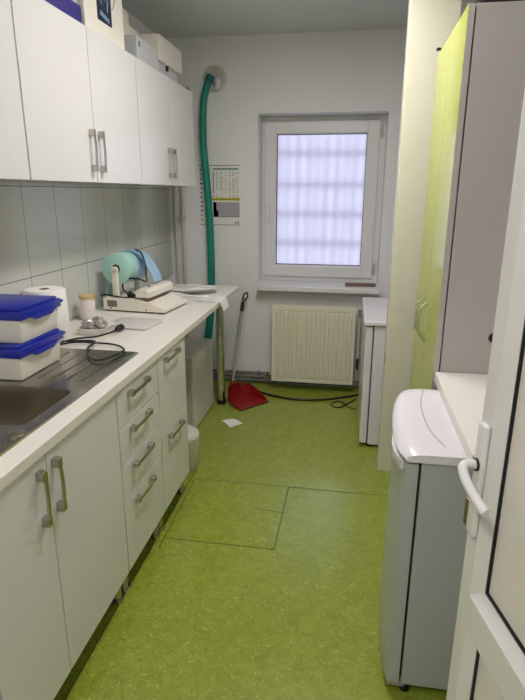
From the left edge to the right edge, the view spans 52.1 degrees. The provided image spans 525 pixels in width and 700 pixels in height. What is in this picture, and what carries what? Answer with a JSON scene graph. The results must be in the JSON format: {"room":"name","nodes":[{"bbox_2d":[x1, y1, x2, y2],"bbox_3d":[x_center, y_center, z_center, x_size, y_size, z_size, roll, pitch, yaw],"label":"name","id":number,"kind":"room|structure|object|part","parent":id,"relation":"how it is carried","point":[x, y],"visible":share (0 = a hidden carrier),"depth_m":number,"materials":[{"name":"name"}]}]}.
{"room":"sterilization room","nodes":[
{"label":"sterilization room","id":0,"kind":"room"},
{"bbox_2d":[0,7,172,320],"bbox_3d":[-1.245,-0.296,1.826,0.150,2.630,5.820,3,17,9],"label":"wall","id":1,"kind":"structure","parent":0,"point":[134,23],"depth_m":3.53,"materials":[{"name":"paint"}]},
{"bbox_2d":[0,0,29,179],"bbox_3d":[-1.035,-0.743,1.315,0.374,0.602,0.998,3,17,9],"label":"upper cabinet","id":2,"kind":"object","parent":1,"relation":"attached to","point":[14,164],"visible":1,"depth_m":1.72,"materials":[{"name":"white laminate"}]},
{"bbox_2d":[0,0,141,183],"bbox_3d":[-0.871,-1.024,2.274,0.374,0.602,1.019,3,17,9],"label":"upper cabinet","id":3,"kind":"object","parent":1,"relation":"attached to","point":[78,91],"visible":0.97,"depth_m":2.10,"materials":[{"name":"white laminate"}]},
{"bbox_3d":[-0.763,-0.946,2.009,0.018,0.602,0.504,3,17,9],"label":"door","id":4,"kind":"part","parent":3,"relation":"part of","materials":[{"name":"white paint"}]},
{"bbox_2d":[45,0,81,22],"bbox_3d":[-0.898,-1.359,1.973,0.285,0.210,0.400,3,17,9],"label":"crate","id":5,"kind":"object","parent":3,"relation":"on","point":[71,8],"visible":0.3,"depth_m":2.06,"materials":[{"name":"blue plastic"}]},
{"bbox_3d":[-0.707,-0.837,2.255,0.026,0.168,0.021,3,17,9],"label":"handle","id":6,"kind":"part","parent":3,"relation":"part of","materials":[{"name":"silver metal"}]},
{"bbox_2d":[77,0,124,49],"bbox_3d":[-0.832,-1.571,2.340,0.302,0.410,0.398,3,17,9],"label":"carton","id":7,"kind":"object","parent":3,"relation":"on","point":[104,17],"visible":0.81,"depth_m":2.35,"materials":[{"name":"white cardboard"}]},
{"bbox_2d":[96,0,111,27],"bbox_3d":[-0.687,-1.568,2.307,0.002,0.295,0.143,3,17,9],"label":"picture","id":8,"kind":"object","parent":7,"relation":"attached to","point":[103,7],"depth_m":2.34,"materials":[{"name":"blue"}]},
{"bbox_3d":[-0.694,-0.860,2.334,0.026,0.168,0.021,3,17,9],"label":"handle","id":9,"kind":"part","parent":3,"relation":"part of","materials":[{"name":"silver metal"}]},
{"bbox_3d":[-0.680,-1.087,2.491,0.018,0.602,0.507,3,17,9],"label":"door","id":10,"kind":"part","parent":3,"relation":"part of","materials":[{"name":"white paint"}]},
{"bbox_2d":[0,181,172,320],"bbox_3d":[-1.074,-0.385,2.377,0.009,0.692,4.129,3,17,9],"label":"backsplash","id":11,"kind":"structure","parent":1,"relation":"attached to","point":[52,233],"depth_m":2.84,"materials":[{"name":"tile"}]},
{"bbox_2d":[94,57,194,185],"bbox_3d":[-0.708,-1.304,3.229,0.374,0.602,0.990,3,17,9],"label":"upper cabinet","id":12,"kind":"object","parent":1,"relation":"attached to","point":[165,107],"visible":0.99,"depth_m":3.10,"materials":[{"name":"white plastic"}]},
{"bbox_2d":[124,35,157,70],"bbox_3d":[-0.752,-1.584,2.896,0.286,0.122,0.310,3,17,9],"label":"carton","id":13,"kind":"object","parent":12,"relation":"on","point":[136,46],"visible":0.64,"depth_m":2.79,"materials":[{"name":"grey cardboard"}]},
{"bbox_2d":[122,8,138,35],"bbox_3d":[-0.795,-1.724,2.873,0.175,0.156,0.270,3,17,9],"label":"canister","id":14,"kind":"object","parent":13,"relation":"on","point":[128,30],"visible":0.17,"depth_m":2.84,"materials":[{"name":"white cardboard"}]},
{"bbox_3d":[-0.599,-1.226,2.965,0.018,0.602,0.477,3,17,9],"label":"door","id":15,"kind":"part","parent":12,"relation":"part of","materials":[{"name":"white paint"}]},
{"bbox_2d":[138,33,181,82],"bbox_3d":[-0.683,-1.730,3.241,0.282,0.210,0.413,3,17,9],"label":"container","id":16,"kind":"object","parent":12,"relation":"on","point":[169,56],"visible":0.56,"depth_m":3.14,"materials":[{"name":"grey plastic"}]},
{"bbox_2d":[158,61,177,82],"bbox_3d":[-0.684,-1.667,3.245,0.245,0.084,0.350,3,17,9],"label":"tub","id":17,"kind":"object","parent":16,"relation":"in","point":[169,69],"depth_m":3.20,"materials":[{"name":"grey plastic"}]},
{"bbox_3d":[-0.546,-1.113,3.198,0.026,0.168,0.021,3,17,9],"label":"handle","id":18,"kind":"part","parent":12,"relation":"part of","materials":[{"name":"silver metal"}]},
{"bbox_3d":[-0.532,-1.136,3.278,0.026,0.168,0.021,3,17,9],"label":"handle","id":19,"kind":"part","parent":12,"relation":"part of","materials":[{"name":"silver metal"}]},
{"bbox_3d":[-0.519,-1.363,3.433,0.018,0.602,0.505,3,17,9],"label":"door","id":20,"kind":"part","parent":12,"relation":"part of","materials":[{"name":"white paint"}]},
{"bbox_2d":[54,379,446,699],"bbox_3d":[0.020,1.098,1.939,2.750,0.101,5.970,3,17,9],"label":"floor","id":21,"kind":"structure","parent":0,"point":[262,579],"depth_m":2.24,"materials":[{"name":"green"}]},
{"bbox_2d":[0,395,128,699],"bbox_3d":[-0.857,0.658,1.708,0.606,0.868,0.758,3,17,9],"label":"base cabinet","id":22,"kind":"object","parent":21,"relation":"on","point":[64,555],"visible":0.93,"depth_m":1.57,"materials":[{"name":"white laminate"}]},
{"bbox_3d":[-0.630,0.683,1.434,0.018,0.749,0.296,3,17,9],"label":"door","id":23,"kind":"part","parent":22,"relation":"part of","materials":[{"name":"white paint"}]},
{"bbox_3d":[-0.590,0.404,1.457,0.026,0.168,0.021,3,17,9],"label":"handle","id":24,"kind":"part","parent":22,"relation":"part of","materials":[{"name":"silver metal"}]},
{"bbox_3d":[-0.577,0.382,1.530,0.026,0.168,0.021,3,17,9],"label":"handle","id":25,"kind":"part","parent":22,"relation":"part of","materials":[{"name":"silver metal"}]},
{"bbox_3d":[-0.568,0.578,1.793,0.018,0.749,0.454,3,17,9],"label":"door","id":26,"kind":"part","parent":22,"relation":"part of","materials":[{"name":"white paint"}]},
{"bbox_2d":[0,283,238,490],"bbox_3d":[-0.786,0.457,2.338,0.648,0.900,3.640,3,17,9],"label":"countertop","id":27,"kind":"structure","parent":21,"relation":"on","point":[150,344],"depth_m":2.34,"materials":[{"name":"white laminate"}]},
{"bbox_2d":[23,286,70,341],"bbox_3d":[-0.975,-0.162,2.432,0.184,0.232,0.184,3,17,9],"label":"paper towel roll","id":28,"kind":"object","parent":27,"relation":"on","point":[63,323],"visible":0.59,"depth_m":2.39,"materials":[{"name":"white paper"}]},
{"bbox_2d":[0,348,138,456],"bbox_3d":[-0.813,0.211,1.824,0.430,0.158,1.035,3,17,9],"label":"sink","id":29,"kind":"object","parent":27,"relation":"in","point":[26,405],"visible":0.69,"depth_m":1.88,"materials":[{"name":"silver metal"}]},
{"bbox_3d":[-0.684,0.232,1.486,0.052,0.007,0.052,3,17,9],"label":"plug knob","id":30,"kind":"part","parent":29,"relation":"part of","materials":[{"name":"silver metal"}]},
{"bbox_2d":[0,328,65,379],"bbox_3d":[-0.960,0.004,2.038,0.316,0.128,0.311,3,17,9],"label":"lidded box","id":31,"kind":"object","parent":29,"relation":"on","point":[18,361],"visible":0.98,"depth_m":1.93,"materials":[{"name":"white plastic"}]},
{"bbox_2d":[0,340,59,379],"bbox_3d":[-0.966,0.014,2.032,0.295,0.112,0.280,3,17,9],"label":"tub","id":32,"kind":"object","parent":31,"relation":"in","point":[18,361],"depth_m":1.91,"materials":[{"name":"white plastic"}]},
{"bbox_2d":[0,294,62,343],"bbox_3d":[-0.957,-0.124,2.017,0.316,0.128,0.288,3,17,9],"label":"lidded box","id":33,"kind":"object","parent":31,"relation":"on","point":[23,318],"visible":1,"depth_m":1.94,"materials":[{"name":"white plastic"}]},
{"bbox_2d":[0,307,57,343],"bbox_3d":[-0.963,-0.114,2.012,0.295,0.112,0.257,3,17,9],"label":"tub","id":34,"kind":"object","parent":33,"relation":"in","point":[20,325],"depth_m":1.90,"materials":[{"name":"white plastic"}]},
{"bbox_3d":[-0.957,-0.161,2.007,0.316,0.052,0.288,3,17,9],"label":"lid","id":35,"kind":"part","parent":33,"relation":"part of","materials":[{"name":"blue plastic"}]},
{"bbox_3d":[-0.960,-0.033,2.027,0.316,0.052,0.311,3,17,9],"label":"lid","id":36,"kind":"part","parent":31,"relation":"part of","materials":[{"name":"blue plastic"}]},
{"bbox_3d":[-0.830,0.241,1.734,0.340,0.151,0.306,3,17,9],"label":"bowl","id":37,"kind":"part","parent":29,"relation":"part of","materials":[{"name":"silver metal"}]},
{"bbox_2d":[78,293,95,319],"bbox_3d":[-0.923,-0.228,2.837,0.082,0.131,0.082,3,17,9],"label":"jar","id":38,"kind":"object","parent":27,"relation":"on","point":[87,302],"visible":0.9,"depth_m":2.81,"materials":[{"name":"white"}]},
{"bbox_3d":[-0.923,-0.281,2.821,0.082,0.018,0.082,3,17,9],"label":"lid","id":39,"kind":"part","parent":38,"relation":"part of","materials":[{"name":"brown"}]},
{"bbox_2d":[60,324,124,360],"bbox_3d":[-0.692,-0.043,2.381,0.375,0.033,0.472,9,18,26],"label":"cord","id":40,"kind":"object","parent":27,"relation":"on","point":[120,327],"visible":0.88,"depth_m":2.37,"materials":[{"name":"black plastic"}]},
{"bbox_2d":[76,322,115,335],"bbox_3d":[-0.798,-0.102,2.588,0.140,0.032,0.160,3,17,9],"label":"tray","id":41,"kind":"object","parent":27,"relation":"on","point":[95,330],"visible":0.73,"depth_m":2.53,"materials":[{"name":"white plastic"}]},
{"bbox_2d":[81,319,94,328],"bbox_3d":[-0.833,-0.124,2.560,0.065,0.044,0.061,6,17,19],"label":"pack","id":42,"kind":"object","parent":41,"relation":"on","point":[88,323],"visible":1,"depth_m":2.54,"materials":[{"name":"grey"}]},
{"bbox_2d":[91,316,104,325],"bbox_3d":[-0.804,-0.142,2.614,0.073,0.049,0.066,3,17,9],"label":"pack","id":43,"kind":"object","parent":41,"relation":"on","point":[96,318],"visible":0.52,"depth_m":2.60,"materials":[{"name":"grey metal"}]},
{"bbox_2d":[96,320,107,327],"bbox_3d":[-0.770,-0.124,2.568,0.061,0.040,0.053,3,17,9],"label":"pack","id":44,"kind":"object","parent":41,"relation":"on","point":[102,324],"visible":1,"depth_m":2.55,"materials":[{"name":"grey metal"}]},
{"bbox_2d":[112,317,162,330],"bbox_3d":[-0.655,-0.135,2.733,0.240,0.014,0.206,4,17,14],"label":"paper","id":45,"kind":"object","parent":27,"relation":"on","point":[130,323],"visible":0.77,"depth_m":2.72,"materials":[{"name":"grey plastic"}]},
{"bbox_2d":[100,249,186,313],"bbox_3d":[-0.691,-0.413,3.112,0.400,0.330,0.320,5,17,15],"label":"heat sealer","id":46,"kind":"object","parent":27,"relation":"on","point":[156,298],"visible":0.95,"depth_m":3.03,"materials":[{"name":"beige plastic"}]},
{"bbox_3d":[-0.829,-0.382,3.031,0.040,0.178,0.012,5,17,15],"label":"roll post","id":47,"kind":"part","parent":46,"relation":"part of","materials":[{"name":"beige plastic"}]},
{"bbox_2d":[102,251,137,296],"bbox_3d":[-0.814,-0.405,3.089,0.180,0.310,0.102,5,17,15],"label":"roll","id":48,"kind":"object","parent":46,"relation":"on","point":[126,262],"visible":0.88,"depth_m":3.03,"materials":[{"name":"teal paper"}]},
{"bbox_3d":[-0.769,-0.424,3.018,0.244,0.258,0.195,-12,20,-36],"label":"power cord","id":49,"kind":"part","parent":46,"relation":"part of","materials":[{"name":"black plastic"}]},
{"bbox_3d":[-0.763,-0.449,3.263,0.040,0.178,0.012,5,17,15],"label":"roll post","id":50,"kind":"part","parent":46,"relation":"part of","materials":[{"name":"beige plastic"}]},
{"bbox_2d":[121,249,161,281],"bbox_3d":[-0.739,-0.497,3.164,0.268,0.182,0.110,5,17,15],"label":"roll","id":51,"kind":"object","parent":46,"relation":"on","point":[150,264],"visible":0.45,"depth_m":3.13,"materials":[{"name":"blue"}]},
{"bbox_3d":[-0.621,-0.354,3.110,0.080,0.046,0.320,5,17,15],"label":"sealing arm","id":52,"kind":"part","parent":46,"relation":"part of","materials":[{"name":"beige plastic"}]},
{"bbox_2d":[171,287,183,290],"bbox_3d":[-0.641,-0.417,3.683,0.226,0.022,0.109,1,16,4],"label":"pouch","id":53,"kind":"object","parent":27,"relation":"on","point":[174,288],"visible":0.41,"depth_m":3.65,"materials":[{"name":"white plastic"}]},
{"bbox_2d":[179,295,204,296],"bbox_3d":[-0.447,-0.346,3.451,0.203,0.015,0.030,0,16,-1],"label":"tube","id":54,"kind":"object","parent":27,"relation":"on","point":[180,295],"visible":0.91,"depth_m":3.45,"materials":[{"name":"white plastic"}]},
{"bbox_2d":[178,290,217,292],"bbox_3d":[-0.432,-0.396,3.612,0.265,0.022,0.108,-1,16,-3],"label":"pouch","id":55,"kind":"object","parent":27,"relation":"on","point":[182,291],"visible":0.63,"depth_m":3.58,"materials":[{"name":"white plastic"}]},
{"bbox_2d":[182,287,216,290],"bbox_3d":[-0.415,-0.404,3.563,0.252,0.022,0.090,-5,17,-18],"label":"pouch","id":56,"kind":"object","parent":55,"relation":"on","point":[194,288],"visible":0.94,"depth_m":3.54,"materials":[{"name":"white plastic"}]},
{"bbox_2d":[187,284,213,287],"bbox_3d":[-0.412,-0.429,3.579,0.202,0.015,0.030,9,18,26],"label":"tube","id":57,"kind":"object","parent":56,"relation":"on","point":[187,284],"visible":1,"depth_m":3.56,"materials":[{"name":"white plastic"}]},
{"bbox_2d":[197,294,228,310],"bbox_3d":[-0.309,-0.299,3.408,0.170,0.063,0.239,3,17,9],"label":"plastic sheet","id":58,"kind":"object","parent":27,"relation":"on","point":[223,301],"visible":1,"depth_m":3.39,"materials":[{"name":"white plastic"}]},
{"bbox_3d":[-0.312,-0.018,3.992,0.058,0.854,0.058,3,17,9],"label":"leg","id":59,"kind":"part","parent":27,"relation":"part of","materials":[{"name":"silver metal"}]},
{"bbox_2d":[115,360,164,593],"bbox_3d":[-0.761,0.495,2.268,0.606,0.868,0.416,3,17,9],"label":"base cabinet","id":60,"kind":"object","parent":21,"relation":"on","point":[137,403],"visible":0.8,"depth_m":2.17,"materials":[{"name":"white laminate"}]},
{"bbox_3d":[-0.496,0.166,2.126,0.018,0.146,0.412,3,17,9],"label":"drawer","id":61,"kind":"part","parent":60,"relation":"part of","materials":[{"name":"white laminate"}]},
{"bbox_3d":[-0.477,0.139,2.094,0.026,0.021,0.190,3,17,9],"label":"handle","id":62,"kind":"part","parent":60,"relation":"part of","materials":[{"name":"silver metal"}]},
{"bbox_3d":[-0.496,0.309,2.168,0.018,0.144,0.412,3,17,9],"label":"drawer","id":63,"kind":"part","parent":60,"relation":"part of","materials":[{"name":"white paint"}]},
{"bbox_3d":[-0.478,0.277,2.134,0.026,0.021,0.190,3,17,9],"label":"handle","id":64,"kind":"part","parent":60,"relation":"part of","materials":[{"name":"silver metal"}]},
{"bbox_3d":[-0.497,0.452,2.210,0.018,0.145,0.412,3,17,9],"label":"drawer","id":65,"kind":"part","parent":60,"relation":"part of","materials":[{"name":"white laminate"}]},
{"bbox_3d":[-0.478,0.422,2.177,0.026,0.021,0.190,3,17,9],"label":"handle","id":66,"kind":"part","parent":60,"relation":"part of","materials":[{"name":"silver metal"}]},
{"bbox_3d":[-0.498,0.670,2.274,0.018,0.302,0.412,3,17,9],"label":"drawer","id":67,"kind":"part","parent":60,"relation":"part of","materials":[{"name":"white laminate"}]},
{"bbox_3d":[-0.479,0.571,2.220,0.026,0.021,0.190,3,17,9],"label":"handle","id":68,"kind":"part","parent":60,"relation":"part of","materials":[{"name":"silver metal"}]},
{"bbox_2d":[157,337,188,530],"bbox_3d":[-0.696,0.382,2.653,0.606,0.868,0.391,3,17,9],"label":"base cabinet","id":69,"kind":"object","parent":21,"relation":"on","point":[171,373],"visible":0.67,"depth_m":2.56,"materials":[{"name":"white plastic"}]},
{"bbox_3d":[-0.430,0.160,2.543,0.018,0.369,0.387,3,17,9],"label":"door","id":70,"kind":"part","parent":69,"relation":"part of","materials":[{"name":"white paint"}]},
{"bbox_3d":[-0.413,0.022,2.469,0.026,0.021,0.190,3,17,9],"label":"handle","id":71,"kind":"part","parent":69,"relation":"part of","materials":[{"name":"silver metal"}]},
{"bbox_3d":[-0.432,0.521,2.649,0.018,0.376,0.387,3,17,9],"label":"door","id":72,"kind":"part","parent":69,"relation":"part of","materials":[{"name":"white paint"}]},
{"bbox_3d":[-0.411,0.378,2.594,0.026,0.021,0.190,3,17,9],"label":"handle","id":73,"kind":"part","parent":69,"relation":"part of","materials":[{"name":"silver metal"}]},
{"bbox_2d":[188,425,199,473],"bbox_3d":[-0.471,0.570,3.120,0.216,0.245,0.216,3,17,9],"label":"waste bin","id":74,"kind":"object","parent":21,"relation":"on","point":[193,432],"visible":0.31,"depth_m":3.07,"materials":[{"name":"grey plastic"}]},
{"bbox_2d":[184,337,213,427],"bbox_3d":[-0.610,0.224,3.818,0.400,0.515,0.510,3,17,9],"label":"base cabinet","id":75,"kind":"object","parent":21,"relation":"on","point":[198,351],"visible":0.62,"depth_m":3.70,"materials":[{"name":"white laminate"}]},
{"bbox_2d":[221,419,241,427],"bbox_3d":[-0.221,0.505,3.763,0.109,0.008,0.136,-12,20,-36],"label":"paper sheet","id":76,"kind":"object","parent":21,"relation":"on","point":[230,422],"visible":1,"depth_m":3.75,"materials":[{"name":"white paper"}]},
{"bbox_2d":[227,292,268,410],"bbox_3d":[-0.159,-0.007,4.127,0.305,0.788,0.525,-7,18,-22],"label":"dustpan","id":77,"kind":"object","parent":21,"relation":"on","point":[245,396],"visible":1,"depth_m":4.22,"materials":[{"name":"red plastic"}]},
{"bbox_2d":[248,382,357,400],"bbox_3d":[0.387,0.352,4.279,1.111,0.017,0.288,4,17,12],"label":"power cable","id":78,"kind":"object","parent":21,"relation":"on","point":[353,395],"visible":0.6,"depth_m":4.19,"materials":[{"name":"black plastic"}]},
{"bbox_2d":[330,399,355,408],"bbox_3d":[0.618,0.402,4.108,0.196,0.020,0.196,3,17,9],"label":"cable","id":79,"kind":"object","parent":21,"relation":"on","point":[354,399],"visible":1,"depth_m":4.07,"materials":[{"name":"black plastic"}]},
{"bbox_2d":[358,297,387,445],"bbox_3d":[0.963,0.131,3.611,0.610,0.822,0.778,3,17,9],"label":"fridge","id":80,"kind":"object","parent":21,"relation":"on","point":[374,309],"visible":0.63,"depth_m":3.32,"materials":[{"name":"white plastic"}]},
{"bbox_3d":[0.697,0.123,3.657,0.045,0.760,0.755,3,17,9],"label":"door","id":81,"kind":"part","parent":80,"relation":"part of","materials":[{"name":"white plastic"}]},
{"bbox_3d":[0.965,-0.249,3.499,0.610,0.029,0.778,3,17,9],"label":"panel","id":82,"kind":"part","parent":80,"relation":"part of","materials":[{"name":"white plastic"}]},
{"bbox_2d":[379,389,472,691],"bbox_3d":[0.709,0.632,1.831,0.594,0.862,0.545,3,17,9],"label":"fridge","id":83,"kind":"object","parent":21,"relation":"on","point":[426,532],"visible":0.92,"depth_m":1.61,"materials":[{"name":"grey metal"}]},
{"bbox_3d":[0.454,0.617,1.869,0.051,0.772,0.535,3,17,9],"label":"door","id":84,"kind":"part","parent":83,"relation":"part of","materials":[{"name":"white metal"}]},
{"bbox_3d":[0.710,0.235,1.714,0.585,0.034,0.543,3,17,9],"label":"panel","id":85,"kind":"part","parent":83,"relation":"part of","materials":[{"name":"white plastic"}]},
{"bbox_2d":[434,372,487,458],"bbox_3d":[0.907,0.209,1.672,0.625,0.036,0.684,3,17,9],"label":"board","id":86,"kind":"object","parent":83,"relation":"on","point":[462,394],"visible":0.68,"depth_m":1.75,"materials":[{"name":"white laminate"}]},
{"bbox_2d":[409,1,524,389],"bbox_3d":[0.995,-0.153,2.263,0.670,2.126,0.666,3,17,9],"label":"wardrobe","id":87,"kind":"object","parent":21,"relation":"on","point":[480,85],"visible":0.66,"depth_m":1.89,"materials":[{"name":"plastic"}]},
{"bbox_3d":[0.693,-0.151,2.366,0.042,0.181,0.011,3,17,9],"label":"handle","id":88,"kind":"part","parent":87,"relation":"part of","materials":[{"name":"silver metal"}]},
{"bbox_3d":[0.675,-0.121,2.262,0.042,0.181,0.011,3,17,9],"label":"handle","id":89,"kind":"part","parent":87,"relation":"part of","materials":[{"name":"silver metal"}]},
{"bbox_3d":[0.738,-0.242,2.450,0.021,2.061,0.346,3,17,9],"label":"door","id":90,"kind":"part","parent":87,"relation":"part of","materials":[{"name":"yellow paint"}]},
{"bbox_3d":[0.684,-0.150,2.135,0.021,2.061,0.312,3,17,9],"label":"door","id":91,"kind":"part","parent":87,"relation":"part of","materials":[{"name":"yellow paint"}]},
{"bbox_3d":[0.998,-1.249,2.082,0.395,0.079,0.360,3,17,9],"label":"container","id":92,"kind":"object","parent":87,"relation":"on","visible":0},
{"bbox_2d":[460,0,524,16],"bbox_3d":[0.996,-1.392,2.036,0.420,0.219,0.410,3,17,9],"label":"crate","id":93,"kind":"object","parent":92,"relation":"on","point":[464,3],"visible":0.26,"depth_m":2.00,"materials":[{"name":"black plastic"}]},
{"bbox_2d":[122,0,408,37],"bbox_3d":[0.031,-1.521,1.170,2.750,0.100,5.970,3,17,9],"label":"ceiling","id":94,"kind":"structure","parent":0,"point":[168,18],"depth_m":3.43,"materials":[{"name":"paint"}]},
{"bbox_2d":[165,28,406,387],"bbox_3d":[0.487,-1.001,4.254,2.450,2.630,0.270,3,17,9],"label":"wall","id":95,"kind":"structure","parent":0,"point":[357,72],"depth_m":4.00,"materials":[{"name":"paint"}]},
{"bbox_2d":[173,186,179,283],"bbox_3d":[-0.688,-0.689,4.379,0.034,1.950,0.044,3,17,9],"label":"riser pipe","id":96,"kind":"object","parent":95,"relation":"attached to","point":[175,218],"visible":0.44,"depth_m":4.29,"materials":[{"name":"beige metal"}]},
{"bbox_2d":[180,186,188,337],"bbox_3d":[-0.630,-0.686,4.370,0.034,1.950,0.044,3,17,9],"label":"riser pipe","id":97,"kind":"object","parent":95,"relation":"attached to","point":[183,218],"visible":0.44,"depth_m":4.29,"materials":[{"name":"beige"}]},
{"bbox_2d":[199,73,214,338],"bbox_3d":[-0.442,-0.883,4.237,0.176,2.354,0.089,-4,17,-14],"label":"hose","id":98,"kind":"object","parent":95,"relation":"attached to","point":[209,78],"visible":0.8,"depth_m":4.13,"materials":[{"name":"teal plastic"}]},
{"bbox_2d":[203,65,226,91],"bbox_3d":[-0.357,-1.992,3.936,0.180,0.180,0.070,3,17,9],"label":"air vent","id":99,"kind":"object","parent":95,"relation":"in","point":[219,81],"visible":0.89,"depth_m":3.94,"materials":[{"name":"beige plastic"}]},
{"bbox_3d":[-0.334,-1.954,3.943,0.051,0.081,0.070,3,17,9],"label":"spout","id":100,"kind":"part","parent":99,"relation":"part of","materials":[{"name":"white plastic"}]},
{"bbox_2d":[198,165,239,225],"bbox_3d":[-0.336,-1.204,4.190,0.331,0.452,0.003,3,17,9],"label":"calendar","id":101,"kind":"object","parent":95,"relation":"attached to","point":[224,179],"visible":0.88,"depth_m":4.18,"materials":[{"name":"white paper"}]},
{"bbox_2d":[213,369,265,374],"bbox_3d":[-0.288,0.176,4.567,0.640,0.026,0.039,3,17,9],"label":"pipe","id":102,"kind":"object","parent":95,"relation":"attached to","point":[258,372],"visible":0.5,"depth_m":4.53,"materials":[{"name":"grey"}]},
{"bbox_2d":[213,376,358,386],"bbox_3d":[0.393,0.274,4.479,2.020,0.026,0.039,3,17,9],"label":"pipe","id":103,"kind":"object","parent":95,"relation":"attached to","point":[214,377],"visible":0.43,"depth_m":4.50,"materials":[{"name":"grey"}]},
{"bbox_2d":[213,373,358,382],"bbox_3d":[0.393,0.241,4.469,2.020,0.026,0.039,3,17,9],"label":"pipe","id":104,"kind":"object","parent":95,"relation":"attached to","point":[226,374],"visible":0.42,"depth_m":4.53,"materials":[{"name":"grey"}]},
{"bbox_2d":[265,304,361,384],"bbox_3d":[0.399,-0.053,4.316,0.759,0.625,0.163,3,17,9],"label":"radiator","id":105,"kind":"object","parent":95,"relation":"attached to","point":[311,344],"visible":1,"depth_m":4.24,"materials":[{"name":"beige metal"}]},
{"bbox_3d":[0.407,-0.052,4.320,0.644,0.620,0.013,3,17,9],"label":"panel","id":106,"kind":"part","parent":105,"relation":"part of","materials":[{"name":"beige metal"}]},
{"bbox_2d":[257,280,378,294],"bbox_3d":[0.446,-0.506,4.302,0.946,0.041,0.303,3,17,9],"label":"window sill","id":107,"kind":"structure","parent":95,"relation":"attached to","point":[265,285],"depth_m":4.20,"materials":[{"name":"white plastic"}]},
{"bbox_2d":[345,282,375,286],"bbox_3d":[0.767,-0.511,4.205,0.235,0.026,0.027,3,17,9],"label":"wooden strip","id":108,"kind":"object","parent":107,"relation":"on","point":[346,283],"visible":1,"depth_m":4.19,"materials":[{"name":"brown wood"}]},
{"bbox_2d":[261,114,386,282],"bbox_3d":[0.458,-1.170,4.247,0.953,1.267,0.109,3,17,9],"label":"window","id":109,"kind":"structure","parent":95,"relation":"in","point":[322,176],"depth_m":4.27,"materials":[{"name":"white plastic"}]},
{"bbox_3d":[0.043,-1.105,4.306,0.024,0.135,0.052,3,17,9],"label":"handle","id":110,"kind":"part","parent":109,"relation":"part of","materials":[{"name":"white plastic"}]},
{"bbox_3d":[0.457,-1.184,4.289,0.684,0.997,0.004,3,17,9],"label":"pane","id":111,"kind":"part","parent":109,"relation":"part of","materials":[{"name":"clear glass"}]},
{"bbox_2d":[377,0,461,471],"bbox_3d":[1.070,-0.557,2.748,0.792,2.630,0.120,3,17,9],"label":"wall partition","id":112,"kind":"structure","parent":0,"point":[430,23],"depth_m":2.68,"materials":[{"name":"beige paint"}]},
{"bbox_3d":[0.497,0.472,0.138,0.056,2.120,0.120,3,17,9],"label":"door frame","id":113,"kind":"structure","parent":0,"visible":0},
{"bbox_2d":[446,90,524,699],"bbox_3d":[0.444,0.349,0.636,0.116,2.045,0.920,-1,16,-3],"label":"door","id":114,"kind":"structure","parent":113,"relation":"attached to","point":[488,657],"depth_m":0.97,"materials":[{"name":"white plastic"}]},
{"bbox_3d":[0.386,0.248,0.976,0.041,0.062,0.111,-1,16,-3],"label":"lever","id":115,"kind":"part","parent":114,"relation":"part of","materials":[{"name":"white plastic"}]},
{"bbox_3d":[0.412,0.249,1.026,0.013,0.237,0.032,-1,16,-3],"label":"handle plate","id":116,"kind":"part","parent":114,"relation":"part of","materials":[{"name":"white plastic"}]},
{"bbox_3d":[0.469,0.953,0.808,0.012,0.520,0.754,-1,16,-3],"label":"panel","id":117,"kind":"part","parent":114,"relation":"part of","materials":[{"name":"white"}]},
{"bbox_3d":[0.473,0.024,0.535,0.012,1.173,0.754,-1,16,-3],"label":"panel","id":118,"kind":"part","parent":114,"relation":"part of","materials":[{"name":"white"}]}
]}

